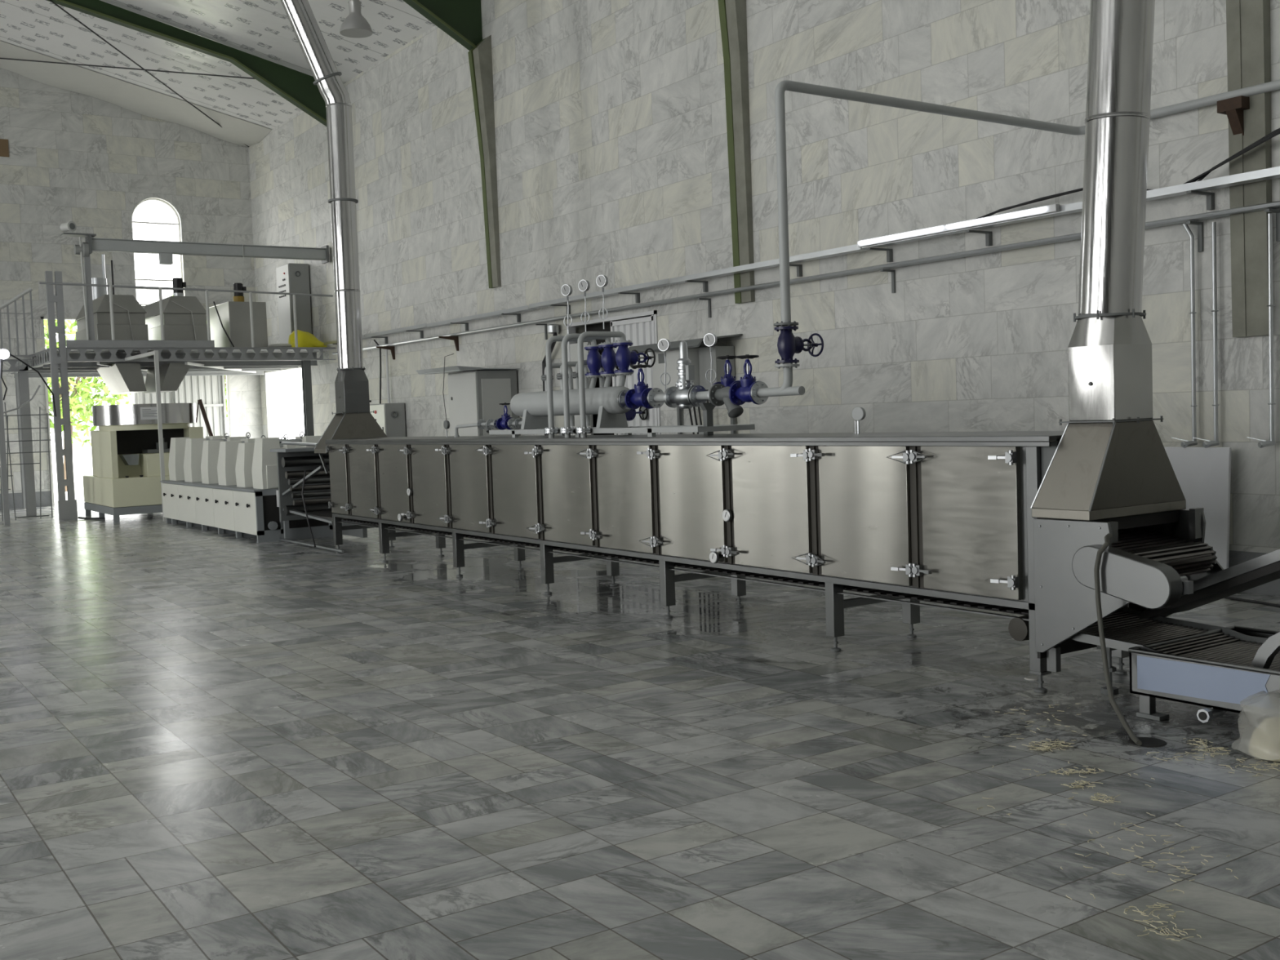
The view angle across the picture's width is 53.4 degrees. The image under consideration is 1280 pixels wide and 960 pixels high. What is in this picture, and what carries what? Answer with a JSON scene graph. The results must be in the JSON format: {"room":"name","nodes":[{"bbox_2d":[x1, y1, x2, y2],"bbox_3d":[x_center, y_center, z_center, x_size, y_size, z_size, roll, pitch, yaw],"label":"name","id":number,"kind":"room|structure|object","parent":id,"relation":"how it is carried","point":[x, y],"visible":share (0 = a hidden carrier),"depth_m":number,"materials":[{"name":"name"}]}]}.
{"room":"factory floor","nodes":[
{"label":"factory floor","id":0,"kind":"room"},
{"bbox_2d":[0,67,262,509],"bbox_3d":[-18.725,-4.500,24.096,22.800,10.931,0.300,-4,4,-34],"label":"wall","id":1,"kind":"structure","parent":0,"point":[88,162],"depth_m":28.23,"materials":[{"name":"stone"}]},
{"bbox_2d":[0,138,8,156],"bbox_3d":[-13.737,-7.112,27.194,0.420,0.370,0.025,-4,4,-34],"label":"sign","id":2,"kind":"object","parent":1,"relation":"attached to","point":[4,149],"depth_m":27.25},
{"bbox_2d":[0,57,254,79],"bbox_3d":[-10.744,-8.312,25.574,7.351,1.354,0.028,-1,3,18],"label":"rod","id":3,"kind":"object","parent":1,"relation":"attached to","point":[0,58],"visible":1,"depth_m":25.39,"materials":[{"name":"black paint"}]},
{"bbox_2d":[0,40,271,146],"bbox_3d":[-11.555,-8.437,27.545,6.600,1.611,1.780,-4,4,-34],"label":"trim","id":4,"kind":"structure","parent":1,"relation":"attached to","point":[72,77],"depth_m":27.68,"materials":[{"name":"white paint"}]},
{"bbox_2d":[40,316,232,506],"bbox_3d":[-11.377,-1.615,29.035,4.020,4.140,0.175,-4,4,-34],"label":"door","id":5,"kind":"structure","parent":1,"relation":"in","point":[211,389],"depth_m":29.83,"materials":[{"name":"white paint"}]},
{"bbox_2d":[132,198,183,305],"bbox_3d":[-11.090,-5.236,29.198,1.141,2.490,0.070,-4,4,-34],"label":"window","id":6,"kind":"structure","parent":1,"relation":"in","point":[156,199],"depth_m":29.23,"materials":[{"name":"white paint"}]},
{"bbox_2d":[0,0,435,129],"bbox_3d":[-8.317,-8.181,8.263,23.400,2.829,38.000,-4,4,-34],"label":"ceiling","id":7,"kind":"structure","parent":0,"point":[262,28],"depth_m":24.06,"materials":[{"name":"white paint"}]},
{"bbox_2d":[339,0,372,38],"bbox_3d":[-3.865,-7.055,17.100,0.430,2.060,0.430,-4,4,-34],"label":"pendant lamp","id":8,"kind":"object","parent":7,"relation":"hanging from","point":[354,25],"visible":1,"depth_m":17.06,"materials":[{"name":"metal"}]},
{"bbox_2d":[0,502,1279,959],"bbox_3d":[-7.980,1.540,8.778,23.400,0.250,38.000,-4,4,-34],"label":"floor","id":9,"kind":"structure","parent":0,"point":[214,745],"depth_m":5.72,"materials":[{"name":"tile"}]},
{"bbox_2d":[0,385,53,520],"bbox_3d":[-11.508,-0.516,23.817,0.985,2.509,0.056,-4,4,-34],"label":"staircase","id":10,"kind":"structure","parent":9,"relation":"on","point":[39,386],"depth_m":23.82,"materials":[{"name":"grey metal"}]},
{"bbox_2d":[124,350,166,521],"bbox_3d":[-8.935,-0.787,22.968,0.060,2.960,2.290,-4,4,-34],"label":"pole","id":11,"kind":"object","parent":9,"relation":"on","point":[155,353],"visible":0.93,"depth_m":22.02,"materials":[{"name":"grey metal"}]},
{"bbox_2d":[82,399,213,522],"bbox_3d":[-9.172,-0.404,23.785,2.014,2.126,2.610,-4,4,-34],"label":"machine","id":12,"kind":"object","parent":9,"relation":"on","point":[126,478],"visible":0.85,"depth_m":22.71,"materials":[{"name":"beige metal"}]},
{"bbox_2d":[119,453,138,465],"bbox_3d":[-9.133,-0.362,22.732,0.280,0.190,0.300,-4,4,-34],"label":"outlet","id":13,"kind":"object","parent":12,"relation":"attached to","point":[130,459],"depth_m":22.64,"materials":[{"name":"grey metal"}]},
{"bbox_2d":[92,403,196,426],"bbox_3d":[-9.104,-1.204,23.391,1.780,0.360,1.780,-4,4,-34],"label":"hopper","id":14,"kind":"object","parent":12,"relation":"on","point":[172,414],"depth_m":22.63,"materials":[{"name":"metal"}]},
{"bbox_2d":[0,271,336,525],"bbox_3d":[-10.452,-1.690,26.075,7.180,4.540,5.420,-4,4,-34],"label":"platform","id":15,"kind":"object","parent":9,"relation":"on","point":[73,357],"visible":0.91,"depth_m":24.44,"materials":[{"name":"grey paint"}]},
{"bbox_2d":[0,349,56,416],"bbox_3d":[-10.864,-1.717,22.614,0.182,1.192,1.174,-1,3,25],"label":"work lamp","id":16,"kind":"object","parent":15,"relation":"hanging from","point":[4,353],"visible":1,"depth_m":22.17,"materials":[{"name":"white"}]},
{"bbox_2d":[75,260,148,394],"bbox_3d":[-10.479,-3.007,25.216,0.930,2.580,2.250,-4,4,-34],"label":"hopper","id":17,"kind":"object","parent":15,"relation":"on","point":[129,315],"visible":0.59,"depth_m":24.46,"materials":[{"name":"metal"}]},
{"bbox_2d":[91,253,107,300],"bbox_3d":[-11.333,-3.649,26.641,0.360,2.150,0.360,-4,4,-34],"label":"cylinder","id":18,"kind":"object","parent":17,"relation":"on","point":[97,291],"visible":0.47,"depth_m":26.48,"materials":[{"name":"metal"}]},
{"bbox_2d":[75,294,146,320],"bbox_3d":[-10.534,-3.408,25.257,0.924,0.340,2.100,-4,4,-34],"label":"hood","id":19,"kind":"object","parent":17,"relation":"attached to","point":[124,305],"depth_m":24.43,"materials":[{"name":"metal"}]},
{"bbox_2d":[143,277,207,393],"bbox_3d":[-9.550,-2.912,25.846,1.040,2.260,2.250,-4,4,-34],"label":"hopper","id":20,"kind":"object","parent":15,"relation":"on","point":[184,317],"visible":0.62,"depth_m":25.10,"materials":[{"name":"metal"}]},
{"bbox_2d":[143,295,206,319],"bbox_3d":[-9.545,-3.477,25.923,0.874,0.340,2.100,-4,4,-34],"label":"hood","id":21,"kind":"object","parent":20,"relation":"attached to","point":[173,306],"depth_m":25.11,"materials":[{"name":"metal"}]},
{"bbox_2d":[59,221,329,340],"bbox_3d":[-8.510,-3.732,24.798,5.051,2.315,0.370,-4,4,-34],"label":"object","id":22,"kind":"object","parent":15,"relation":"on","point":[166,250],"visible":1,"depth_m":24.30,"materials":[{"name":"grey metal"}]},
{"bbox_2d":[208,283,267,346],"bbox_3d":[-8.505,-3.344,26.320,1.092,1.380,1.714,-4,4,-34],"label":"mixer","id":23,"kind":"object","parent":15,"relation":"on","point":[229,321],"visible":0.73,"depth_m":25.88,"materials":[{"name":"metal"}]},
{"bbox_2d":[275,262,311,343],"bbox_3d":[-7.465,-3.695,27.430,0.470,1.850,0.822,-4,4,-34],"label":"tall cabinet","id":24,"kind":"object","parent":15,"relation":"on","point":[291,277],"visible":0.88,"depth_m":27.15,"materials":[{"name":"grey metal"}]},
{"bbox_2d":[288,329,326,346],"bbox_3d":[-6.851,-2.913,26.215,0.750,0.375,0.419,-4,4,-34],"label":"plastic bag","id":25,"kind":"object","parent":15,"relation":"on","point":[305,339],"visible":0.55,"depth_m":26.02,"materials":[{"name":"yellow plastic"}]},
{"bbox_2d":[160,431,333,542],"bbox_3d":[-6.211,0.017,19.789,1.201,1.503,5.365,-4,4,-34],"label":"machine","id":26,"kind":"object","parent":9,"relation":"on","point":[227,484],"visible":0.84,"depth_m":18.73,"materials":[{"name":"white metal"}]},
{"bbox_2d":[269,441,367,552],"bbox_3d":[-4.024,0.165,16.711,0.960,1.381,2.380,-4,4,-34],"label":"conveyor","id":27,"kind":"object","parent":9,"relation":"on","point":[303,473],"visible":0.73,"depth_m":17.10,"materials":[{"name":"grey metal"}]},
{"bbox_2d":[447,369,519,436],"bbox_3d":[-2.460,-0.544,20.106,0.720,2.330,1.012,-4,4,-34],"label":"tall cabinet","id":28,"kind":"object","parent":9,"relation":"on","point":[473,396],"visible":0.41,"depth_m":19.69,"materials":[{"name":"grey metal"}]},
{"bbox_2d":[416,365,519,374],"bbox_3d":[-2.730,-1.736,20.077,1.080,0.070,1.500,-4,4,-34],"label":"metal sheet","id":29,"kind":"object","parent":28,"relation":"on","point":[454,369],"visible":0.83,"depth_m":19.67,"materials":[{"name":"metal"}]},
{"bbox_2d":[325,431,1223,693],"bbox_3d":[-0.337,0.317,11.227,0.910,1.400,11.319,-4,4,-34],"label":"oven","id":30,"kind":"object","parent":9,"relation":"on","point":[944,517],"visible":0.98,"depth_m":8.62,"materials":[{"name":"metal"}]},
{"bbox_2d":[314,366,386,453],"bbox_3d":[-3.635,-0.889,16.073,0.904,1.067,0.431,-4,4,-34],"label":"exhaust hood","id":31,"kind":"object","parent":30,"relation":"on","point":[353,418],"visible":0.87,"depth_m":15.92,"materials":[{"name":"metal"}]},
{"bbox_2d":[280,0,363,368],"bbox_3d":[-4.375,-4.807,15.517,1.766,6.892,0.377,-4,3,-29],"label":"chimney pipe","id":32,"kind":"object","parent":31,"relation":"on","point":[343,201],"visible":0.98,"depth_m":15.79,"materials":[{"name":"metal"}]},
{"bbox_2d":[442,353,453,436],"bbox_3d":[-2.145,-0.946,14.197,0.095,0.931,0.192,-1,3,21],"label":"thermostat","id":33,"kind":"object","parent":30,"relation":"on","point":[446,424],"visible":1,"depth_m":14.17,"materials":[{"name":"metal"}]},
{"bbox_2d":[453,417,522,437],"bbox_3d":[-1.556,-0.552,13.188,0.110,0.210,1.644,-4,4,-34],"label":"pipe","id":34,"kind":"object","parent":30,"relation":"on","point":[513,423],"visible":0.88,"depth_m":13.16,"materials":[{"name":"grey metal"}]},
{"bbox_2d":[496,402,512,430],"bbox_3d":[-1.359,-0.645,12.886,0.127,0.275,0.203,-4,4,-34],"label":"valve","id":35,"kind":"object","parent":34,"relation":"attached to","point":[501,423],"visible":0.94,"depth_m":12.86,"materials":[{"name":"blue paint"}]},
{"bbox_2d":[544,335,602,437],"bbox_3d":[-0.605,-0.850,11.543,0.625,0.913,0.160,-4,4,-34],"label":"pipe","id":36,"kind":"object","parent":30,"relation":"on","point":[551,430],"visible":0.82,"depth_m":11.39,"materials":[{"name":"grey metal"}]},
{"bbox_2d":[560,284,572,333],"bbox_3d":[-0.658,-1.538,11.527,0.107,0.467,0.050,0,4,36],"label":"pressure gauge","id":37,"kind":"object","parent":36,"relation":"attached to","point":[566,290],"visible":0.98,"depth_m":11.51,"materials":[{"name":"metal"}]},
{"bbox_2d":[584,346,618,375],"bbox_3d":[-0.335,-1.095,11.718,0.382,0.282,0.177,-4,4,-34],"label":"valve","id":38,"kind":"object","parent":36,"relation":"on","point":[593,357],"visible":0.44,"depth_m":11.61,"materials":[{"name":"blue paint"}]},
{"bbox_2d":[560,333,617,437],"bbox_3d":[-0.456,-0.843,11.305,0.605,0.913,0.160,-4,4,-34],"label":"pipe","id":39,"kind":"object","parent":30,"relation":"on","point":[566,429],"visible":0.9,"depth_m":11.16,"materials":[{"name":"grey metal"}]},
{"bbox_2d":[577,279,590,331],"bbox_3d":[-0.490,-1.541,11.278,0.107,0.467,0.050,0,4,36],"label":"pressure gauge","id":40,"kind":"object","parent":39,"relation":"on","point":[584,285],"visible":0.98,"depth_m":11.26,"materials":[{"name":"silver metal"}]},
{"bbox_2d":[598,344,639,374],"bbox_3d":[-0.195,-1.087,11.475,0.382,0.282,0.177,-4,4,-34],"label":"valve","id":41,"kind":"object","parent":39,"relation":"on","point":[608,360],"visible":0.52,"depth_m":11.37,"materials":[{"name":"blue paint"}]},
{"bbox_2d":[575,331,633,437],"bbox_3d":[-0.313,-0.835,11.076,0.585,0.913,0.160,-4,4,-34],"label":"pipe","id":42,"kind":"object","parent":30,"relation":"on","point":[583,430],"visible":0.91,"depth_m":10.94,"materials":[{"name":"grey metal"}]},
{"bbox_2d":[595,275,608,328],"bbox_3d":[-0.322,-1.544,11.029,0.107,0.467,0.050,0,4,36],"label":"pressure gauge","id":43,"kind":"object","parent":42,"relation":"on","point":[602,280],"visible":1,"depth_m":11.01,"materials":[{"name":"silver metal"}]},
{"bbox_2d":[613,342,655,373],"bbox_3d":[-0.060,-1.080,11.240,0.382,0.282,0.177,-4,4,-34],"label":"valve","id":44,"kind":"object","parent":42,"relation":"on","point":[624,357],"visible":0.94,"depth_m":11.15,"materials":[{"name":"blue paint"}]},
{"bbox_2d":[488,402,755,437],"bbox_3d":[-0.296,-0.519,11.284,0.560,0.258,3.450,-4,4,-34],"label":"frame","id":45,"kind":"object","parent":30,"relation":"on","point":[708,428],"visible":0.8,"depth_m":10.22,"materials":[{"name":"grey metal"}]},
{"bbox_2d":[510,386,631,429],"bbox_3d":[-0.675,-0.666,11.905,0.300,0.360,2.010,-4,4,-34],"label":"cylindrical tank","id":46,"kind":"object","parent":45,"relation":"on","point":[532,406],"visible":0.8,"depth_m":11.63,"materials":[{"name":"grey metal"}]},
{"bbox_2d":[541,363,574,426],"bbox_3d":[-0.791,-0.820,12.263,0.343,0.615,0.116,-4,4,-34],"label":"pipe","id":47,"kind":"object","parent":46,"relation":"attached to","point":[544,378],"visible":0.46,"depth_m":12.31,"materials":[{"name":"grey metal"}]},
{"bbox_2d":[555,361,590,426],"bbox_3d":[-0.628,-0.813,12.023,0.343,0.615,0.116,-4,4,-34],"label":"pipe","id":48,"kind":"object","parent":46,"relation":"attached to","point":[559,375],"visible":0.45,"depth_m":12.06,"materials":[{"name":"grey metal"}]},
{"bbox_2d":[571,360,604,389],"bbox_3d":[-0.472,-0.806,11.791,0.343,0.615,0.116,-4,4,-34],"label":"pipe","id":49,"kind":"object","parent":46,"relation":"attached to","point":[575,375],"visible":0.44,"depth_m":11.71,"materials":[{"name":"grey metal"}]},
{"bbox_2d":[625,406,648,421],"bbox_3d":[-0.084,-0.609,11.539,0.306,0.142,0.226,-4,4,-34],"label":"valve","id":50,"kind":"object","parent":46,"relation":"attached to","point":[630,415],"visible":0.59,"depth_m":11.43,"materials":[{"name":"blue paint"}]},
{"bbox_2d":[617,381,768,408],"bbox_3d":[0.389,-0.679,10.324,0.170,0.170,1.900,-4,4,-34],"label":"pipe","id":51,"kind":"object","parent":45,"relation":"on","point":[698,394],"visible":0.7,"depth_m":10.20,"materials":[{"name":"grey metal"}]},
{"bbox_2d":[624,364,653,408],"bbox_3d":[0.010,-0.798,10.873,0.177,0.382,0.282,-4,4,-34],"label":"valve","id":52,"kind":"object","parent":51,"relation":"attached to","point":[636,397],"visible":0.87,"depth_m":10.84,"materials":[{"name":"blue paint"}]},
{"bbox_2d":[657,338,671,390],"bbox_3d":[0.207,-0.939,10.559,0.107,0.467,0.050,0,4,30],"label":"pressure gauge","id":53,"kind":"object","parent":51,"relation":"on","point":[664,344],"visible":0.98,"depth_m":10.54,"materials":[{"name":"silver metal"}]},
{"bbox_2d":[664,340,695,408],"bbox_3d":[0.360,-0.857,10.348,0.176,0.555,0.348,-4,4,-34],"label":"control valve","id":54,"kind":"object","parent":51,"relation":"attached to","point":[677,396],"visible":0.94,"depth_m":10.30,"materials":[{"name":"metal"}]},
{"bbox_2d":[703,333,717,386],"bbox_3d":[0.559,-0.923,10.037,0.107,0.467,0.050,0,4,30],"label":"pressure gauge","id":55,"kind":"object","parent":51,"relation":"on","point":[709,340],"visible":0.98,"depth_m":10.02,"materials":[{"name":"silver metal"}]},
{"bbox_2d":[708,383,743,417],"bbox_3d":[0.693,-0.617,9.879,0.176,0.273,0.310,-4,4,-34],"label":"strainer","id":56,"kind":"object","parent":51,"relation":"hanging from","point":[718,394],"visible":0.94,"depth_m":9.85,"materials":[{"name":"grey metal"}]},
{"bbox_2d":[713,355,740,386],"bbox_3d":[0.704,-0.804,10.147,0.177,0.382,0.282,-4,4,-34],"label":"valve","id":57,"kind":"object","parent":51,"relation":"attached to","point":[728,380],"visible":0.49,"depth_m":10.11,"materials":[{"name":"blue paint"}]},
{"bbox_2d":[728,354,759,404],"bbox_3d":[0.822,-0.763,9.672,0.177,0.382,0.282,-4,4,-34],"label":"valve","id":58,"kind":"object","parent":51,"relation":"attached to","point":[740,393],"visible":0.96,"depth_m":9.65,"materials":[{"name":"blue paint"}]},
{"bbox_2d":[851,406,866,433],"bbox_3d":[1.507,-0.411,8.752,0.096,0.186,0.034,1,4,42],"label":"pressure gauge","id":59,"kind":"object","parent":30,"relation":"on","point":[858,413],"visible":1,"depth_m":8.74,"materials":[{"name":"metal"}]},
{"bbox_2d":[1031,308,1186,520],"bbox_3d":[2.553,-0.355,6.819,0.845,1.076,0.475,-4,4,-34],"label":"exhaust hood","id":60,"kind":"object","parent":30,"relation":"on","point":[1110,460],"visible":1,"depth_m":6.61,"materials":[{"name":"metal"}]},
{"bbox_2d":[1078,0,1155,315],"bbox_3d":[2.509,-4.810,6.349,0.743,7.917,0.326,0,4,32],"label":"chimney pipe","id":61,"kind":"object","parent":60,"relation":"on","point":[1117,118],"visible":0.99,"depth_m":6.49,"materials":[{"name":"metal"}]},
{"bbox_2d":[1093,533,1142,746],"bbox_3d":[2.284,0.741,6.120,0.106,0.908,0.688,-1,3,11],"label":"hose","id":62,"kind":"object","parent":30,"relation":"hanging from","point":[1108,535],"visible":1,"depth_m":6.30,"materials":[{"name":"grey rubber"}]},
{"bbox_2d":[1071,527,1217,609],"bbox_3d":[2.659,0.443,6.632,0.890,0.301,0.868,-4,4,-34],"label":"conveyor","id":63,"kind":"object","parent":30,"relation":"attached to","point":[1144,569],"visible":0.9,"depth_m":6.35,"materials":[{"name":"metal"}]},
{"bbox_2d":[977,702,1279,941],"bbox_3d":[2.030,1.253,5.147,1.269,0.009,3.020,-1,3,16],"label":"scraps","id":64,"kind":"object","parent":9,"relation":"on","point":[1046,744],"visible":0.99,"depth_m":5.22,"materials":[{"name":"yellow food"}]},
{"bbox_2d":[1128,737,1167,746],"bbox_3d":[2.341,1.208,5.867,0.170,0.004,0.170,-4,4,-34],"label":"floor drain","id":65,"kind":"object","parent":9,"relation":"on","point":[1146,741],"visible":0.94,"depth_m":5.85,"materials":[{"name":"black metal"}]},
{"bbox_2d":[1069,606,1279,722],"bbox_3d":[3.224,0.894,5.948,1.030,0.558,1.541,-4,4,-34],"label":"conveyor","id":66,"kind":"object","parent":9,"relation":"on","point":[1219,686],"visible":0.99,"depth_m":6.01,"materials":[{"name":"metal"}]},
{"bbox_2d":[1164,446,1231,569],"bbox_3d":[4.323,0.307,10.567,0.030,1.170,1.250,-4,4,-34],"label":"metal panel","id":67,"kind":"object","parent":9,"relation":"on","point":[1203,475],"visible":0.24,"depth_m":10.17,"materials":[{"name":"grey metal"}]},
{"bbox_2d":[1137,549,1279,619],"bbox_3d":[3.361,0.533,6.235,0.540,1.243,1.740,-4,4,-34],"label":"conveyor","id":68,"kind":"object","parent":9,"relation":"on","point":[1264,569],"visible":0.84,"depth_m":6.43,"materials":[{"name":"metal"}]},
{"bbox_2d":[1224,595,1279,607],"bbox_3d":[4.534,0.921,9.672,0.410,0.022,1.512,-4,4,-34],"label":"cable","id":69,"kind":"object","parent":9,"relation":"on","point":[1228,597],"visible":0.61,"depth_m":9.61,"materials":[{"name":"black rubber"}]},
{"bbox_2d":[1248,715,1279,761],"bbox_3d":[2.792,1.070,5.569,0.357,0.278,0.354,-2,3,2],"label":"plastic bag","id":70,"kind":"object","parent":9,"relation":"on","point":[1264,742],"visible":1,"depth_m":5.52,"materials":[{"name":"grey plastic"}]},
{"bbox_2d":[248,0,1279,595],"bbox_3d":[1.346,-3.538,15.112,0.300,8.570,37.700,-4,4,-34],"label":"wall","id":71,"kind":"structure","parent":0,"point":[611,149],"depth_m":14.22,"materials":[{"name":"stone"}]},
{"bbox_2d":[48,0,248,146],"bbox_3d":[-9.795,-8.144,26.129,0.028,0.994,7.958,-2,3,8],"label":"rod","id":72,"kind":"object","parent":71,"relation":"attached to","point":[55,4],"visible":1,"depth_m":24.87,"materials":[{"name":"black paint"}]},
{"bbox_2d":[46,0,327,127],"bbox_3d":[-15.290,-6.164,18.841,22.820,7.171,0.370,-4,4,-34],"label":"beam","id":73,"kind":"structure","parent":71,"relation":"attached to","point":[297,87],"depth_m":24.00,"materials":[{"name":"green metal"}]},
{"bbox_2d":[264,365,301,437],"bbox_3d":[-7.943,-1.110,28.978,0.135,2.900,3.050,-4,4,-34],"label":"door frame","id":74,"kind":"structure","parent":71,"relation":"in","point":[267,373],"depth_m":30.16,"materials":[{"name":"white paint"}]},
{"bbox_2d":[369,403,405,436],"bbox_3d":[-4.780,-0.635,23.808,0.420,1.580,1.077,-4,4,-34],"label":"upper cabinet","id":75,"kind":"object","parent":71,"relation":"attached to","point":[390,417],"visible":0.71,"depth_m":23.38,"materials":[{"name":"grey metal"}]},
{"bbox_2d":[385,349,390,403],"bbox_3d":[-4.743,-1.969,23.901,0.046,1.070,0.046,-3,3,-11],"label":"conduit","id":76,"kind":"object","parent":75,"relation":"attached to","point":[386,350],"visible":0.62,"depth_m":23.88,"materials":[{"name":"grey metal"}]},
{"bbox_2d":[402,0,501,288],"bbox_3d":[-11.858,-6.000,13.764,22.820,7.201,0.370,-4,4,-34],"label":"trim","id":77,"kind":"structure","parent":71,"relation":"attached to","point":[461,20],"depth_m":20.00,"materials":[{"name":"green paint"}]},
{"bbox_2d":[542,324,559,435],"bbox_3d":[-1.321,-1.423,18.844,0.180,1.741,0.512,-4,4,-34],"label":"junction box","id":78,"kind":"object","parent":71,"relation":"attached to","point":[553,329],"visible":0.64,"depth_m":18.65,"materials":[{"name":"metal"}]},
{"bbox_2d":[566,310,661,435],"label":"door","id":79,"kind":"structure","parent":71,"relation":"in","point":[640,328],"depth_m":17.23,"materials":[{"name":"grey metal"}]},
{"bbox_2d":[628,333,742,434],"bbox_3d":[0.556,-0.502,15.724,0.680,2.500,1.550,-4,4,-34],"label":"electrical cabinet","id":80,"kind":"object","parent":71,"relation":"attached to","point":[700,357],"visible":0.24,"depth_m":15.45,"materials":[{"name":"grey metal"}]},
{"bbox_2d":[717,0,755,303],"bbox_3d":[-8.317,-5.441,8.567,22.820,8.011,0.370,-4,4,-34],"label":"support column","id":81,"kind":"structure","parent":71,"relation":"attached to","point":[732,13],"depth_m":14.91,"materials":[{"name":"metal"}]},
{"bbox_2d":[324,166,1279,345],"bbox_3d":[0.428,-2.430,16.033,0.318,0.205,24.180,-4,4,-34],"label":"cable tray","id":82,"kind":"object","parent":71,"relation":"attached to","point":[1197,187],"visible":0.88,"depth_m":13.58,"materials":[{"name":"metal"}]},
{"bbox_2d":[373,339,381,404],"bbox_3d":[-4.965,-2.053,24.105,0.054,1.234,0.226,-5,4,-42],"label":"cable","id":83,"kind":"object","parent":82,"relation":"hanging from","point":[376,343],"visible":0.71,"depth_m":24.04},
{"bbox_2d":[857,204,1059,247],"bbox_3d":[2.919,-2.386,12.014,0.082,0.060,2.450,-4,4,-34],"label":"fluorescent light","id":84,"kind":"object","parent":82,"relation":"attached to","point":[1055,207],"visible":1,"depth_m":11.85,"materials":[{"name":"white plastic"}]},
{"bbox_2d":[973,187,1151,219],"bbox_3d":[3.609,-2.437,11.240,0.062,0.167,2.304,-4,4,-34],"label":"cable bundle","id":85,"kind":"object","parent":82,"relation":"on","point":[1046,197],"visible":0.49,"depth_m":11.32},
{"bbox_2d":[1183,128,1279,183],"bbox_3d":[4.705,-2.536,9.594,0.070,0.499,1.556,-4,4,-34],"label":"cable bundle","id":86,"kind":"object","parent":82,"relation":"attached to","point":[1276,132],"visible":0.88,"depth_m":9.74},
{"bbox_2d":[332,200,1279,359],"bbox_3d":[0.454,-2.157,15.998,0.350,0.301,24.100,-4,4,-34],"label":"conduit","id":87,"kind":"object","parent":71,"relation":"attached to","point":[1272,207],"visible":1,"depth_m":12.97,"materials":[{"name":"metal"}]},
{"bbox_2d":[1171,222,1197,447],"bbox_3d":[4.404,-1.169,10.299,0.199,1.815,0.112,-1,3,19],"label":"pipe","id":88,"kind":"object","parent":87,"relation":"attached to","point":[1184,444],"visible":0.99,"depth_m":10.29,"materials":[{"name":"metal"}]},
{"bbox_2d":[1171,437,1197,447],"bbox_3d":[4.436,-0.308,10.372,0.140,0.086,0.173,-4,4,-34],"label":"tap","id":89,"kind":"object","parent":88,"relation":"on","point":[1184,444],"depth_m":10.32,"materials":[{"name":"metal"}]},
{"bbox_2d":[1192,222,1219,448],"bbox_3d":[4.511,-1.151,10.142,0.199,1.788,0.112,-1,3,19],"label":"pipe","id":90,"kind":"object","parent":87,"relation":"attached to","point":[1205,444],"visible":1,"depth_m":10.13,"materials":[{"name":"metal"}]},
{"bbox_2d":[1192,436,1219,448],"bbox_3d":[4.542,-0.303,10.215,0.140,0.086,0.173,-4,4,-34],"label":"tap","id":91,"kind":"object","parent":90,"relation":"on","point":[1205,444],"depth_m":10.17,"materials":[{"name":"metal"}]},
{"bbox_2d":[1247,213,1275,448],"bbox_3d":[4.768,-1.140,9.761,0.199,1.788,0.112,-1,3,19],"label":"pipe","id":92,"kind":"object","parent":87,"relation":"attached to","point":[1261,444],"visible":1,"depth_m":9.75,"materials":[{"name":"metal"}]},
{"bbox_2d":[1247,436,1275,448],"bbox_3d":[4.800,-0.292,9.834,0.140,0.086,0.173,-4,4,-34],"label":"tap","id":93,"kind":"object","parent":92,"relation":"on","point":[1261,444],"depth_m":9.79,"materials":[{"name":"metal"}]},
{"bbox_2d":[1217,95,1249,135],"bbox_3d":[4.630,-2.778,9.868,0.200,0.340,0.200,-4,4,-34],"label":"bracket","id":94,"kind":"object","parent":71,"relation":"attached to","point":[1233,108],"visible":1,"depth_m":9.81,"materials":[{"name":"wood"}]},
{"bbox_2d":[757,79,1279,396],"bbox_3d":[4.047,-1.779,7.765,3.521,2.280,6.420,-4,4,-34],"label":"pipe","id":95,"kind":"object","parent":94,"relation":"attached to","point":[786,389],"visible":0.96,"depth_m":9.44,"materials":[{"name":"grey metal"}]},
{"bbox_2d":[773,325,823,364],"bbox_3d":[1.155,-0.991,9.329,0.382,0.282,0.177,-4,4,-34],"label":"valve","id":96,"kind":"object","parent":95,"relation":"on","point":[788,344],"visible":0.98,"depth_m":9.24,"materials":[{"name":"blue paint"}]},
{"bbox_2d":[1226,0,1271,337],"bbox_3d":[-4.793,-4.874,3.396,22.820,8.841,0.370,-4,4,-34],"label":"support column","id":97,"kind":"structure","parent":71,"relation":"attached to","point":[1247,21],"depth_m":9.82,"materials":[{"name":"green paint"}]},
{"label":"outside","id":98,"kind":"structure","parent":0,"visible":0},
{"bbox_2d":[52,456,93,505],"bbox_3d":[-21.304,-0.580,58.452,90.000,0.250,59.290,-4,4,-34],"label":"ground","id":99,"kind":"structure","parent":98,"point":[82,466],"depth_m":49.64,"materials":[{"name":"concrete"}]},
{"bbox_2d":[43,319,133,491],"bbox_3d":[-16.182,-2.891,35.633,4.986,6.434,5.043,-4,4,-34],"label":"tree","id":100,"kind":"object","parent":99,"relation":"on","point":[76,406],"visible":0.12,"depth_m":35.28,"materials":[{"name":"green plant"}]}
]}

